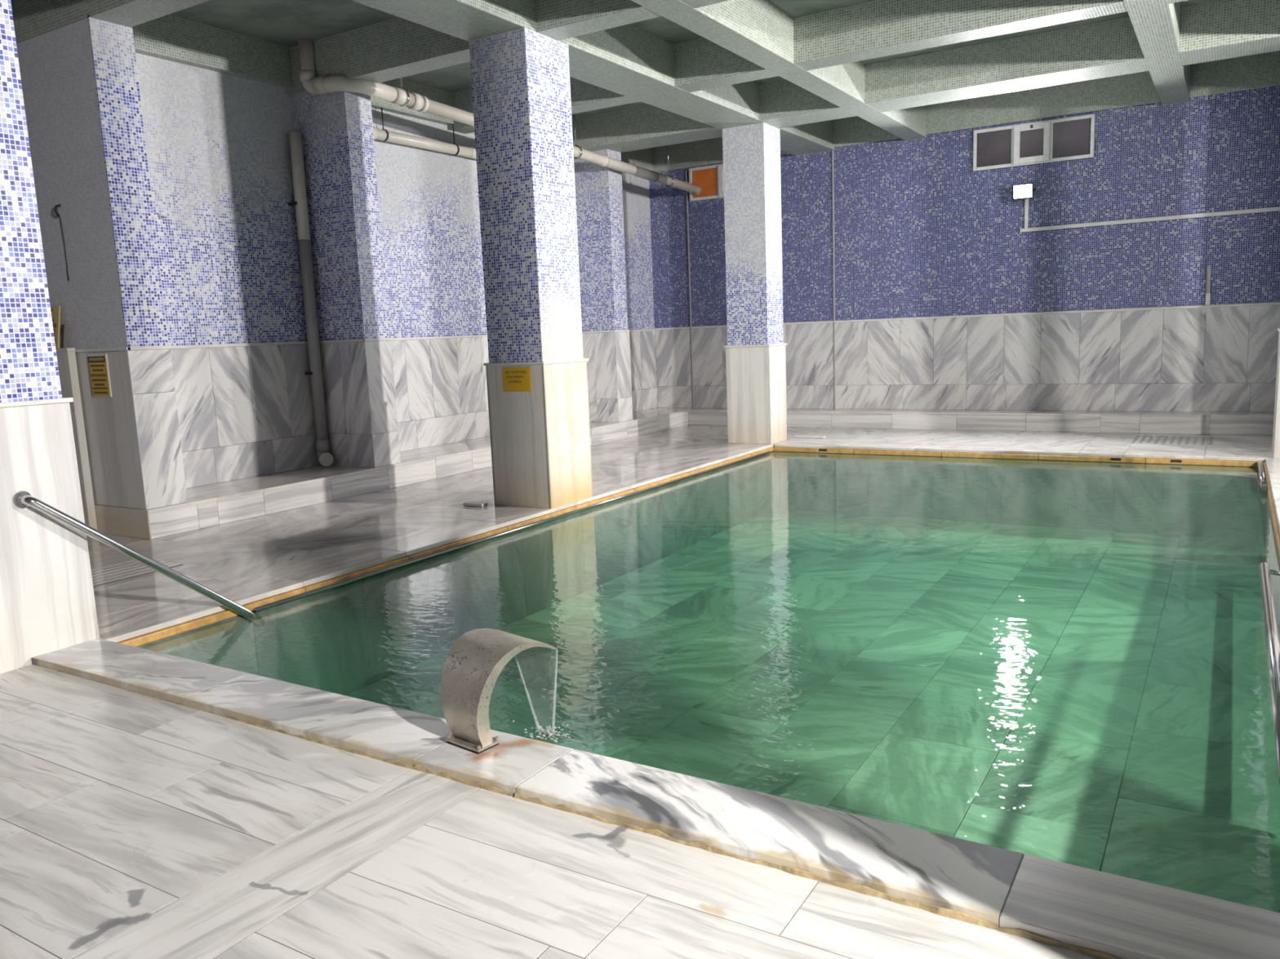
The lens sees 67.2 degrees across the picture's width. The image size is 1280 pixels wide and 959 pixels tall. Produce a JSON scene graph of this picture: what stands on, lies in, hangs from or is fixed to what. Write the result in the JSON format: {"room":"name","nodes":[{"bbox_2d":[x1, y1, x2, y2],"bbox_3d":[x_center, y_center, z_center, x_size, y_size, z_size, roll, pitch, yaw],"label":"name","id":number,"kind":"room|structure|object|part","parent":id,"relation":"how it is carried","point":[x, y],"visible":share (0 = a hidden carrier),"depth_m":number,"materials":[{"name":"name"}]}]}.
{"room":"spa","nodes":[
{"label":"spa","id":0,"kind":"room"},
{"bbox_2d":[55,347,97,530],"bbox_3d":[-5.520,-0.359,8.567,2.054,1.556,0.069,3,10,31],"label":"wall","id":1,"kind":"structure","parent":0,"point":[66,357],"depth_m":8.01,"materials":[{"name":"grey stone"}]},
{"bbox_2d":[50,306,64,348],"bbox_3d":[-4.947,-1.265,8.060,0.406,0.350,0.066,3,10,31],"label":"sign","id":2,"kind":"object","parent":1,"relation":"on","point":[55,311],"visible":0.38,"depth_m":7.98,"materials":[{"name":"gold metal"}]},
{"bbox_3d":[-5.081,-0.837,8.192,0.947,0.477,0.030,3,10,31],"label":"marble panel","id":3,"kind":"part","parent":1,"relation":"part of","materials":[{"name":"grey stone"}]},
{"bbox_3d":[-5.051,-0.082,8.307,0.947,1.047,0.030,3,10,31],"label":"marble panel","id":4,"kind":"part","parent":1,"relation":"part of","materials":[{"name":"white stone"}]},
{"bbox_3d":[-4.652,-0.300,8.044,0.020,1.527,0.057,3,10,31],"label":"marble panel","id":5,"kind":"part","parent":1,"relation":"part of","materials":[{"name":"white stone"}]},
{"bbox_2d":[16,14,187,539],"bbox_3d":[-5.177,-1.594,8.402,2.899,4.020,0.381,3,10,31],"label":"column","id":6,"kind":"structure","parent":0,"point":[80,82],"depth_m":7.71,"materials":[{"name":"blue tile"}]},
{"bbox_2d":[54,204,69,280],"bbox_3d":[-4.696,-1.925,7.829,0.025,0.610,0.053,3,10,31],"label":"wall hook","id":7,"kind":"object","parent":6,"relation":"attached to","point":[58,205],"visible":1,"depth_m":7.81,"materials":[{"name":"black metal"}]},
{"bbox_2d":[87,353,111,396],"bbox_3d":[-4.399,-0.846,7.839,0.270,0.350,0.018,3,10,31],"label":"sign","id":8,"kind":"object","parent":6,"relation":"attached to","point":[98,364],"visible":1,"depth_m":7.83,"materials":[{"name":"yellow plastic"}]},
{"bbox_3d":[-4.418,-0.411,7.955,0.963,1.274,0.030,3,10,31],"label":"marble panel","id":9,"kind":"part","parent":6,"relation":"part of","materials":[{"name":"white stone"}]},
{"bbox_3d":[-4.380,0.341,8.051,0.997,0.237,0.040,3,10,31],"label":"plinth panel","id":10,"kind":"part","parent":6,"relation":"part of","materials":[{"name":"stone"}]},
{"bbox_3d":[-3.949,-0.874,7.784,0.030,0.344,0.361,3,10,31],"label":"marble panel","id":11,"kind":"part","parent":6,"relation":"part of","materials":[{"name":"white stone"}]},
{"bbox_3d":[-3.924,-0.243,7.880,0.030,0.927,0.361,3,10,31],"label":"marble panel","id":12,"kind":"part","parent":6,"relation":"part of","materials":[{"name":"white stone"}]},
{"bbox_2d":[135,53,657,488],"bbox_3d":[-1.916,-2.458,11.887,0.972,4.420,9.550,3,10,31],"label":"wall","id":13,"kind":"structure","parent":0,"point":[395,228],"depth_m":9.77,"materials":[{"name":"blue tile"}]},
{"bbox_2d":[158,214,164,219],"bbox_3d":[-4.258,-2.337,8.583,0.016,0.040,0.050,3,10,31],"label":"outlet","id":14,"kind":"object","parent":13,"relation":"attached to","point":[161,216],"visible":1,"depth_m":8.58,"materials":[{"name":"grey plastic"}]},
{"bbox_3d":[-4.152,-0.739,8.908,0.030,0.934,0.457,3,10,31],"label":"marble panel","id":15,"kind":"part","parent":13,"relation":"part of","materials":[{"name":"white stone"}]},
{"bbox_3d":[-4.252,-0.072,8.802,0.030,0.337,0.817,3,10,31],"label":"marble panel","id":16,"kind":"part","parent":13,"relation":"part of","materials":[{"name":"white stone"}]},
{"bbox_3d":[-3.923,-0.804,9.278,0.030,0.934,0.417,3,10,31],"label":"marble panel","id":17,"kind":"part","parent":13,"relation":"part of","materials":[{"name":"white stone"}]},
{"bbox_3d":[-3.867,-0.183,9.425,0.030,0.337,0.657,3,10,31],"label":"marble panel","id":18,"kind":"part","parent":13,"relation":"part of","materials":[{"name":"white stone"}]},
{"bbox_3d":[-3.705,-0.867,9.631,0.030,0.934,0.417,3,10,31],"label":"marble panel","id":19,"kind":"part","parent":13,"relation":"part of","materials":[{"name":"white stone"}]},
{"bbox_3d":[-3.530,-0.280,9.972,0.030,0.337,0.637,3,10,31],"label":"marble panel","id":20,"kind":"part","parent":13,"relation":"part of","materials":[{"name":"grey stone"}]},
{"bbox_3d":[-3.492,-0.928,9.976,0.030,0.934,0.397,3,10,31],"label":"marble panel","id":21,"kind":"part","parent":13,"relation":"part of","materials":[{"name":"white stone"}]},
{"bbox_2d":[288,131,333,466],"bbox_3d":[-3.384,-1.802,9.852,0.167,3.347,0.276,-9,11,-39],"label":"downpipe","id":22,"kind":"object","parent":13,"relation":"attached to","point":[325,458],"visible":1,"depth_m":9.82,"materials":[{"name":"beige plastic"}]},
{"bbox_3d":[-3.213,-0.949,10.039,0.369,0.934,0.030,3,10,31],"label":"marble panel","id":23,"kind":"part","parent":13,"relation":"part of","materials":[{"name":"white stone"}]},
{"bbox_3d":[-3.188,-0.318,10.136,0.369,0.337,0.030,3,10,31],"label":"marble panel","id":24,"kind":"part","parent":13,"relation":"part of","materials":[{"name":"grey stone"}]},
{"bbox_3d":[-2.895,-0.932,9.846,0.369,0.934,0.030,3,10,31],"label":"marble panel","id":25,"kind":"part","parent":13,"relation":"part of","materials":[{"name":"white stone"}]},
{"bbox_3d":[-2.870,-0.301,9.943,0.369,0.337,0.030,3,10,31],"label":"marble panel","id":26,"kind":"part","parent":13,"relation":"part of","materials":[{"name":"grey stone"}]},
{"bbox_3d":[-2.662,-0.949,9.900,0.030,0.934,0.361,3,10,31],"label":"marble panel","id":27,"kind":"part","parent":13,"relation":"part of","materials":[{"name":"white stone"}]},
{"bbox_3d":[-2.637,-0.319,9.996,0.030,0.337,0.361,3,10,31],"label":"marble panel","id":28,"kind":"part","parent":13,"relation":"part of","materials":[{"name":"white stone"}]},
{"bbox_3d":[-2.841,-1.115,11.032,0.030,0.934,0.447,3,10,31],"label":"marble panel","id":29,"kind":"part","parent":13,"relation":"part of","materials":[{"name":"white stone"}]},
{"bbox_3d":[-2.917,-0.456,10.965,0.030,0.337,1.037,3,10,31],"label":"marble panel","id":30,"kind":"part","parent":13,"relation":"part of","materials":[{"name":"white stone"}]},
{"bbox_3d":[-2.615,-1.180,11.399,0.030,0.934,0.417,3,10,31],"label":"marble panel","id":31,"kind":"part","parent":13,"relation":"part of","materials":[{"name":"white stone"}]},
{"bbox_2d":[373,106,475,159],"bbox_3d":[-2.125,-4.114,11.766,0.136,0.366,4.298,3,10,31],"label":"pipe","id":32,"kind":"object","parent":13,"relation":"attached to","point":[383,135],"visible":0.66,"depth_m":11.09,"materials":[{"name":"beige plastic"}]},
{"bbox_3d":[-2.834,-3.971,10.612,0.011,0.245,0.011,-8,11,-35],"label":"hanger rod","id":33,"kind":"part","parent":32,"relation":"part of","materials":[{"name":"metal"}]},
{"bbox_3d":[-2.237,-4.142,11.579,0.011,0.245,0.011,-1,9,9],"label":"hanger rod","id":34,"kind":"part","parent":32,"relation":"part of","materials":[{"name":"metal"}]},
{"bbox_3d":[-2.386,-1.246,11.769,0.030,0.934,0.457,3,10,31],"label":"marble panel","id":35,"kind":"part","parent":13,"relation":"part of","materials":[{"name":"white stone"}]},
{"bbox_3d":[-2.374,-0.611,11.844,0.030,0.337,1.047,3,10,31],"label":"marble panel","id":36,"kind":"part","parent":13,"relation":"part of","materials":[{"name":"white stone"}]},
{"bbox_3d":[-2.145,-1.315,12.160,0.030,0.934,0.467,3,10,31],"label":"marble panel","id":37,"kind":"part","parent":13,"relation":"part of","materials":[{"name":"white stone"}]},
{"bbox_3d":[-1.803,-0.775,12.770,0.030,0.337,1.147,3,10,31],"label":"marble panel","id":38,"kind":"part","parent":13,"relation":"part of","materials":[{"name":"white stone"}]},
{"bbox_3d":[-1.893,-1.387,12.568,0.030,0.934,0.497,3,10,31],"label":"marble panel","id":39,"kind":"part","parent":13,"relation":"part of","materials":[{"name":"white stone"}]},
{"bbox_3d":[-0.798,-1.642,13.952,0.369,0.934,0.030,3,10,31],"label":"marble panel","id":40,"kind":"part","parent":13,"relation":"part of","materials":[{"name":"white stone"}]},
{"bbox_3d":[-0.773,-1.011,14.049,0.369,0.337,0.030,3,10,31],"label":"marble panel","id":41,"kind":"part","parent":13,"relation":"part of","materials":[{"name":"white stone"}]},
{"bbox_3d":[-0.481,-1.625,13.759,0.369,0.934,0.030,3,10,31],"label":"marble panel","id":42,"kind":"part","parent":13,"relation":"part of","materials":[{"name":"white stone"}]},
{"bbox_3d":[-0.456,-0.995,13.855,0.369,0.337,0.030,3,10,31],"label":"marble panel","id":43,"kind":"part","parent":13,"relation":"part of","materials":[{"name":"white stone"}]},
{"bbox_3d":[-0.244,-1.643,13.817,0.030,0.934,0.371,3,10,31],"label":"marble panel","id":44,"kind":"part","parent":13,"relation":"part of","materials":[{"name":"white stone"}]},
{"bbox_3d":[-0.220,-1.013,13.913,0.030,0.337,0.371,3,10,31],"label":"marble panel","id":45,"kind":"part","parent":13,"relation":"part of","materials":[{"name":"white stone"}]},
{"bbox_3d":[-0.128,-1.894,15.429,0.030,0.934,0.497,3,10,31],"label":"marble panel","id":46,"kind":"part","parent":13,"relation":"part of","materials":[{"name":"grey stone"}]},
{"bbox_3d":[0.014,-1.297,15.715,0.030,0.337,1.047,3,10,31],"label":"marble panel","id":47,"kind":"part","parent":13,"relation":"part of","materials":[{"name":"white stone"}]},
{"bbox_3d":[0.132,-1.969,15.850,0.030,0.934,0.497,3,10,31],"label":"marble panel","id":48,"kind":"part","parent":13,"relation":"part of","materials":[{"name":"grey stone"}]},
{"bbox_2d":[685,170,693,408],"bbox_3d":[0.806,-3.031,15.528,0.020,3.760,0.026,3,10,31],"label":"trim","id":49,"kind":"structure","parent":13,"relation":"attached to","point":[686,193],"depth_m":15.50,"materials":[{"name":"grey plastic"}]},
{"bbox_2d":[0,425,1272,958],"bbox_3d":[0.067,0.706,6.293,14.650,0.301,17.450,3,10,31],"label":"floor","id":50,"kind":"structure","parent":0,"point":[133,825],"depth_m":2.98,"materials":[{"name":"white stone"}]},
{"bbox_2d":[0,0,99,674],"bbox_3d":[-3.390,-1.079,4.735,0.628,4.040,0.678,3,10,31],"label":"pillar","id":51,"kind":"structure","parent":50,"relation":"on","point":[47,603],"depth_m":4.80,"materials":[{"name":"blue tile"}]},
{"bbox_3d":[-3.089,0.289,4.792,0.020,1.298,0.650,3,10,31],"label":"marble panel","id":52,"kind":"part","parent":51,"relation":"part of","materials":[{"name":"white stone"}]},
{"bbox_3d":[-3.173,0.229,5.207,0.600,1.298,0.020,3,10,31],"label":"marble panel","id":53,"kind":"part","parent":51,"relation":"part of","materials":[{"name":"white stone"}]},
{"bbox_2d":[13,491,265,626],"bbox_3d":[-2.677,0.474,5.296,0.082,1.010,1.247,4,11,36],"label":"handrail","id":54,"kind":"object","parent":51,"relation":"attached to","point":[21,499],"visible":1,"depth_m":5.16,"materials":[{"name":"metal"}]},
{"bbox_2d":[90,559,183,586],"bbox_3d":[-3.682,0.650,6.624,0.540,0.004,0.830,3,10,31],"label":"drain grate","id":55,"kind":"object","parent":50,"relation":"on","point":[113,572],"visible":0.45,"depth_m":6.69,"materials":[{"name":"grey plastic"}]},
{"bbox_2d":[463,502,487,506],"bbox_3d":[-1.496,0.225,8.758,0.220,0.025,0.080,3,10,31],"label":"floor drain","id":56,"kind":"object","parent":50,"relation":"on","point":[467,504],"visible":1,"depth_m":8.73,"materials":[{"name":"silver metal"}]},
{"bbox_2d":[469,27,593,508],"bbox_3d":[-0.961,-1.784,8.595,0.668,4.002,0.688,3,10,31],"label":"pillar","id":57,"kind":"structure","parent":50,"relation":"on","point":[540,445],"depth_m":8.36,"materials":[{"name":"blue tile"}]},
{"bbox_3d":[-1.172,-0.444,8.963,0.020,1.260,0.660,3,10,31],"label":"marble panel","id":58,"kind":"part","parent":57,"relation":"part of","materials":[{"name":"white stone"}]},
{"bbox_2d":[502,367,531,391],"bbox_3d":[-1.080,-0.876,8.427,0.303,0.208,0.015,3,10,31],"label":"wall sign","id":59,"kind":"object","parent":57,"relation":"attached to","point":[514,379],"visible":1,"depth_m":8.42,"materials":[{"name":"yellow"}]},
{"bbox_3d":[-1.073,-0.382,8.533,0.640,1.260,0.020,3,10,31],"label":"marble panel","id":60,"kind":"part","parent":57,"relation":"part of","materials":[{"name":"white stone"}]},
{"bbox_3d":[-0.642,-0.415,8.641,0.020,1.260,0.660,3,10,31],"label":"marble panel","id":61,"kind":"part","parent":57,"relation":"part of","materials":[{"name":"white stone"}]},
{"bbox_3d":[-0.741,-0.477,9.071,0.640,1.260,0.020,3,10,31],"label":"marble panel","id":62,"kind":"part","parent":57,"relation":"part of","materials":[{"name":"white stone"}]},
{"bbox_2d":[32,440,1279,958],"bbox_3d":[3.071,0.888,6.772,9.699,1.043,9.616,3,10,31],"label":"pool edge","id":63,"kind":"object","parent":50,"relation":"in","point":[1034,713],"visible":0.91,"depth_m":6.26,"materials":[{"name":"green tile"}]},
{"bbox_2d":[440,628,556,754],"bbox_3d":[-0.572,0.792,3.806,0.326,0.330,0.573,3,10,31],"label":"spout","id":64,"kind":"object","parent":63,"relation":"on","point":[473,664],"visible":1,"depth_m":3.61,"materials":[{"name":"metal"}]},
{"bbox_3d":[-0.627,0.977,3.612,0.190,0.010,0.110,5,11,39],"label":"plate","id":65,"kind":"part","parent":64,"relation":"part of","materials":[{"name":"metal"}]},
{"bbox_2d":[253,450,769,612],"bbox_3d":[-0.359,0.222,9.048,0.064,0.036,7.650,3,10,31],"label":"rail","id":66,"kind":"object","parent":63,"relation":"attached to","point":[464,545],"visible":1,"depth_m":7.42,"materials":[{"name":"stone"}]},
{"bbox_2d":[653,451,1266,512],"bbox_3d":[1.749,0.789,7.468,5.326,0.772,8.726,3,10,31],"label":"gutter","id":67,"kind":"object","parent":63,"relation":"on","point":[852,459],"visible":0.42,"depth_m":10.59,"materials":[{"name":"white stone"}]},
{"bbox_2d":[524,649,568,738],"bbox_3d":[-0.423,0.861,3.916,0.468,0.333,0.262,3,10,31],"label":"water","id":68,"kind":"object","parent":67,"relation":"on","point":[553,707],"visible":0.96,"depth_m":3.90,"materials":[{"name":"liquid"}]},
{"bbox_2d":[1257,460,1267,491],"bbox_3d":[5.803,-0.046,8.977,0.068,0.051,1.650,3,10,31],"label":"rail","id":69,"kind":"object","parent":63,"relation":"attached to","point":[1264,486],"visible":0.88,"depth_m":8.79,"materials":[{"name":"metal"}]},
{"bbox_2d":[1258,562,1279,788],"bbox_3d":[2.700,0.724,4.018,0.147,0.053,3.150,3,10,31],"label":"rail","id":70,"kind":"object","parent":63,"relation":"attached to","point":[1272,637],"visible":1,"depth_m":4.07,"materials":[{"name":"metal"}]},
{"bbox_2d":[142,408,1274,538],"bbox_3d":[3.055,-0.091,9.020,12.250,0.260,9.519,3,10,31],"label":"bench ledge","id":71,"kind":"object","parent":50,"relation":"on","point":[226,502],"visible":0.79,"depth_m":11.55,"materials":[{"name":"white stone"}]},
{"bbox_2d":[722,122,786,444],"bbox_3d":[1.495,-2.488,12.564,0.638,4.001,0.588,3,10,31],"label":"pillar","id":72,"kind":"structure","parent":50,"relation":"on","point":[756,348],"depth_m":12.36,"materials":[{"name":"white tile"}]},
{"bbox_3d":[1.408,-1.093,12.544,0.610,1.259,0.020,3,10,31],"label":"marble panel","id":73,"kind":"part","parent":72,"relation":"part of","materials":[{"name":"white stone"}]},
{"bbox_3d":[1.800,-1.120,12.618,0.020,1.259,0.560,3,10,31],"label":"marble panel","id":74,"kind":"part","parent":72,"relation":"part of","materials":[{"name":"white stone"}]},
{"bbox_2d":[793,435,826,438],"bbox_3d":[2.297,-0.579,13.049,0.430,0.021,0.080,3,10,31],"label":"drain grate","id":75,"kind":"object","parent":50,"relation":"on","point":[796,436],"visible":1,"depth_m":13.00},
{"bbox_2d":[1131,435,1217,446],"bbox_3d":[6.262,-0.462,11.325,0.900,0.003,0.980,3,10,31],"label":"drain grate","id":76,"kind":"object","parent":50,"relation":"on","point":[1144,436],"visible":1,"depth_m":11.30,"materials":[{"name":"grey plastic"}]},
{"bbox_2d":[1271,328,1279,458],"bbox_3d":[6.664,-2.213,9.423,0.628,4.001,0.588,3,10,31],"label":"pillar","id":77,"kind":"structure","parent":50,"relation":"on","point":[1276,433],"depth_m":9.62,"materials":[{"name":"white stone"}]},
{"bbox_3d":[6.577,-0.819,9.403,0.600,1.259,0.020,3,10,31],"label":"marble panel","id":78,"kind":"part","parent":77,"relation":"part of","materials":[{"name":"white stone"}]},
{"bbox_2d":[10,0,1279,172],"bbox_3d":[-0.039,-3.704,5.636,14.750,0.620,17.750,3,10,31],"label":"ceiling","id":79,"kind":"structure","parent":0,"point":[646,77],"depth_m":9.35,"materials":[{"name":"paint"}]},
{"bbox_2d":[297,39,702,195],"bbox_3d":[-1.165,-4.367,12.272,0.686,0.824,7.260,3,10,31],"label":"drain pipe","id":80,"kind":"object","parent":79,"relation":"hanging from","point":[313,84],"visible":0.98,"depth_m":9.80,"materials":[{"name":"beige plastic"}]},
{"bbox_3d":[-0.831,-4.527,12.307,0.013,0.546,0.013,-8,11,-35],"label":"hanger rod","id":81,"kind":"part","parent":80,"relation":"part of","materials":[{"name":"metal"}]},
{"bbox_3d":[0.417,-4.834,14.335,0.013,0.648,0.013,-1,9,9],"label":"hanger rod","id":82,"kind":"part","parent":80,"relation":"part of","materials":[{"name":"metal"}]},
{"bbox_2d":[648,85,1279,412],"bbox_3d":[5.490,-2.889,12.782,12.650,4.420,0.224,3,10,31],"label":"wall","id":83,"kind":"structure","parent":0,"point":[942,301],"depth_m":12.99,"materials":[{"name":"blue tile"}]},
{"bbox_3d":[0.554,-2.006,15.879,0.647,0.926,0.030,3,10,31],"label":"marble panel","id":84,"kind":"part","parent":83,"relation":"part of","materials":[{"name":"grey stone"}]},
{"bbox_3d":[0.580,-1.369,15.976,0.647,0.357,0.030,3,10,31],"label":"marble panel","id":85,"kind":"part","parent":83,"relation":"part of","materials":[{"name":"white stone"}]},
{"bbox_2d":[688,164,724,201],"bbox_3d":[1.416,-4.619,14.832,1.490,0.500,0.090,3,10,31],"label":"window","id":86,"kind":"structure","parent":83,"relation":"in","point":[709,179],"depth_m":15.06,"materials":[{"name":"plastic"}]},
{"bbox_3d":[1.027,-4.644,15.093,0.446,0.413,0.010,3,10,31],"label":"pane","id":87,"kind":"part","parent":86,"relation":"part of","materials":[{"name":"orange glass"}]},
{"bbox_3d":[1.410,-4.617,14.821,0.445,0.460,0.035,3,10,31],"label":"sash","id":88,"kind":"part","parent":86,"relation":"part of","materials":[{"name":"plastic"}]},
{"bbox_3d":[1.079,-1.978,15.560,0.577,0.926,0.030,3,10,31],"label":"marble panel","id":89,"kind":"part","parent":83,"relation":"part of","materials":[{"name":"grey stone"}]},
{"bbox_3d":[1.339,-1.329,15.514,1.127,0.357,0.030,3,10,31],"label":"marble panel","id":90,"kind":"part","parent":83,"relation":"part of","materials":[{"name":"white stone"}]},
{"bbox_3d":[1.562,-1.953,15.267,0.547,0.926,0.030,3,10,31],"label":"marble panel","id":91,"kind":"part","parent":83,"relation":"part of","materials":[{"name":"grey stone"}]},
{"bbox_3d":[2.027,-1.928,14.984,0.537,0.926,0.030,3,10,31],"label":"marble panel","id":92,"kind":"part","parent":83,"relation":"part of","materials":[{"name":"white stone"}]},
{"bbox_3d":[2.377,-1.274,14.884,1.297,0.357,0.030,3,10,31],"label":"marble panel","id":93,"kind":"part","parent":83,"relation":"part of","materials":[{"name":"white stone"}]},
{"bbox_3d":[2.582,-1.898,14.647,0.757,0.926,0.030,3,10,31],"label":"marble panel","id":94,"kind":"part","parent":83,"relation":"part of","materials":[{"name":"white stone"}]},
{"bbox_2d":[831,150,835,408],"bbox_3d":[2.872,-2.921,14.272,0.020,3.760,0.026,3,10,31],"label":"trim","id":95,"kind":"structure","parent":83,"relation":"attached to","point":[833,173],"depth_m":14.24,"materials":[{"name":"grey plastic"}]},
{"bbox_3d":[3.128,-1.869,14.315,0.517,0.926,0.030,3,10,31],"label":"marble panel","id":96,"kind":"part","parent":83,"relation":"part of","materials":[{"name":"white stone"}]},
{"bbox_3d":[3.376,-1.221,14.277,1.037,0.357,0.030,3,10,31],"label":"marble panel","id":97,"kind":"part","parent":83,"relation":"part of","materials":[{"name":"white stone"}]},
{"bbox_3d":[3.555,-1.847,14.055,0.477,0.926,0.030,3,10,31],"label":"marble panel","id":98,"kind":"part","parent":83,"relation":"part of","materials":[{"name":"white stone"}]},
{"bbox_3d":[3.965,-1.825,13.806,0.477,0.926,0.030,3,10,31],"label":"marble panel","id":99,"kind":"part","parent":83,"relation":"part of","materials":[{"name":"white stone"}]},
{"bbox_3d":[4.204,-1.177,13.774,0.897,0.357,0.030,3,10,31],"label":"marble panel","id":100,"kind":"part","parent":83,"relation":"part of","materials":[{"name":"white stone"}]},
{"bbox_3d":[4.366,-1.803,13.562,0.457,0.926,0.030,3,10,31],"label":"marble panel","id":101,"kind":"part","parent":83,"relation":"part of","materials":[{"name":"white stone"}]},
{"bbox_3d":[4.772,-1.782,13.316,0.487,0.926,0.030,3,10,31],"label":"marble panel","id":102,"kind":"part","parent":83,"relation":"part of","materials":[{"name":"white stone"}]},
{"bbox_3d":[4.814,-1.144,13.403,0.527,0.357,0.030,3,10,31],"label":"marble panel","id":103,"kind":"part","parent":83,"relation":"part of","materials":[{"name":"white stone"}]},
{"bbox_3d":[5.182,-1.760,13.067,0.467,0.926,0.030,3,10,31],"label":"marble panel","id":104,"kind":"part","parent":83,"relation":"part of","materials":[{"name":"white stone"}]},
{"bbox_2d":[1011,182,1035,199],"bbox_3d":[5.045,-3.785,12.673,0.280,0.199,0.168,3,10,31],"label":"floodlight","id":105,"kind":"object","parent":83,"relation":"attached to","point":[1025,190],"visible":1,"depth_m":12.63,"materials":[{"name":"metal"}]},
{"bbox_2d":[973,114,1095,171],"bbox_3d":[5.118,-4.391,12.588,1.480,0.525,0.090,3,10,31],"label":"window","id":106,"kind":"structure","parent":83,"relation":"in","point":[1066,139],"depth_m":12.56,"materials":[{"name":"plastic"}]},
{"bbox_3d":[4.732,-4.415,12.848,0.442,0.438,0.010,3,10,31],"label":"pane","id":107,"kind":"part","parent":106,"relation":"part of","materials":[{"name":"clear glass"}]},
{"bbox_3d":[5.112,-4.389,12.577,0.441,0.485,0.035,3,10,31],"label":"sash","id":108,"kind":"part","parent":106,"relation":"part of","materials":[{"name":"plastic"}]},
{"bbox_3d":[5.121,-4.391,12.592,0.302,0.342,0.010,3,10,31],"label":"pane","id":109,"kind":"part","parent":106,"relation":"part of","materials":[{"name":"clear glass"}]},
{"bbox_3d":[5.527,-4.373,12.365,0.442,0.438,0.010,3,10,31],"label":"pane","id":110,"kind":"part","parent":106,"relation":"part of","materials":[{"name":"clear glass"}]},
{"bbox_3d":[5.617,-1.102,12.915,1.347,0.357,0.030,3,10,31],"label":"marble panel","id":111,"kind":"part","parent":83,"relation":"part of","materials":[{"name":"white stone"}]},
{"bbox_3d":[5.587,-1.738,12.821,0.477,0.926,0.030,3,10,31],"label":"marble panel","id":112,"kind":"part","parent":83,"relation":"part of","materials":[{"name":"white stone"}]},
{"bbox_3d":[5.997,-1.717,12.572,0.477,0.926,0.030,3,10,31],"label":"marble panel","id":113,"kind":"part","parent":83,"relation":"part of","materials":[{"name":"white stone"}]},
{"bbox_3d":[6.407,-1.695,12.323,0.477,0.926,0.030,3,10,31],"label":"marble panel","id":114,"kind":"part","parent":83,"relation":"part of","materials":[{"name":"white stone"}]},
{"bbox_2d":[1019,198,1279,232],"bbox_3d":[7.785,-3.369,11.158,6.390,0.440,0.030,3,10,31],"label":"cable conduit","id":115,"kind":"object","parent":83,"relation":"attached to","point":[1026,228],"visible":0.89,"depth_m":12.11,"materials":[{"name":"white plastic"}]},
{"bbox_3d":[6.829,-1.037,12.179,1.487,0.357,0.030,3,10,31],"label":"marble panel","id":116,"kind":"part","parent":83,"relation":"part of","materials":[{"name":"white stone"}]},
{"bbox_3d":[6.808,-1.674,12.079,0.457,0.926,0.030,3,10,31],"label":"marble panel","id":117,"kind":"part","parent":83,"relation":"part of","materials":[{"name":"white stone"}]},
{"bbox_2d":[1205,265,1211,305],"bbox_3d":[6.979,-2.387,11.830,0.050,0.480,0.030,3,10,31],"label":"stub","id":118,"kind":"object","parent":83,"relation":"attached to","point":[1209,267],"visible":1,"depth_m":11.83,"materials":[{"name":"white plastic"}]},
{"bbox_3d":[7.201,-1.653,11.840,0.457,0.926,0.030,3,10,31],"label":"marble panel","id":119,"kind":"part","parent":83,"relation":"part of","materials":[{"name":"white stone"}]},
{"bbox_3d":[7.930,-0.979,11.509,1.087,0.357,0.030,3,10,31],"label":"marble panel","id":120,"kind":"part","parent":83,"relation":"part of","materials":[{"name":"white stone"}]},
{"bbox_3d":[7.593,-1.632,11.601,0.457,0.926,0.030,3,10,31],"label":"marble panel","id":121,"kind":"part","parent":83,"relation":"part of","materials":[{"name":"white stone"}]}
]}

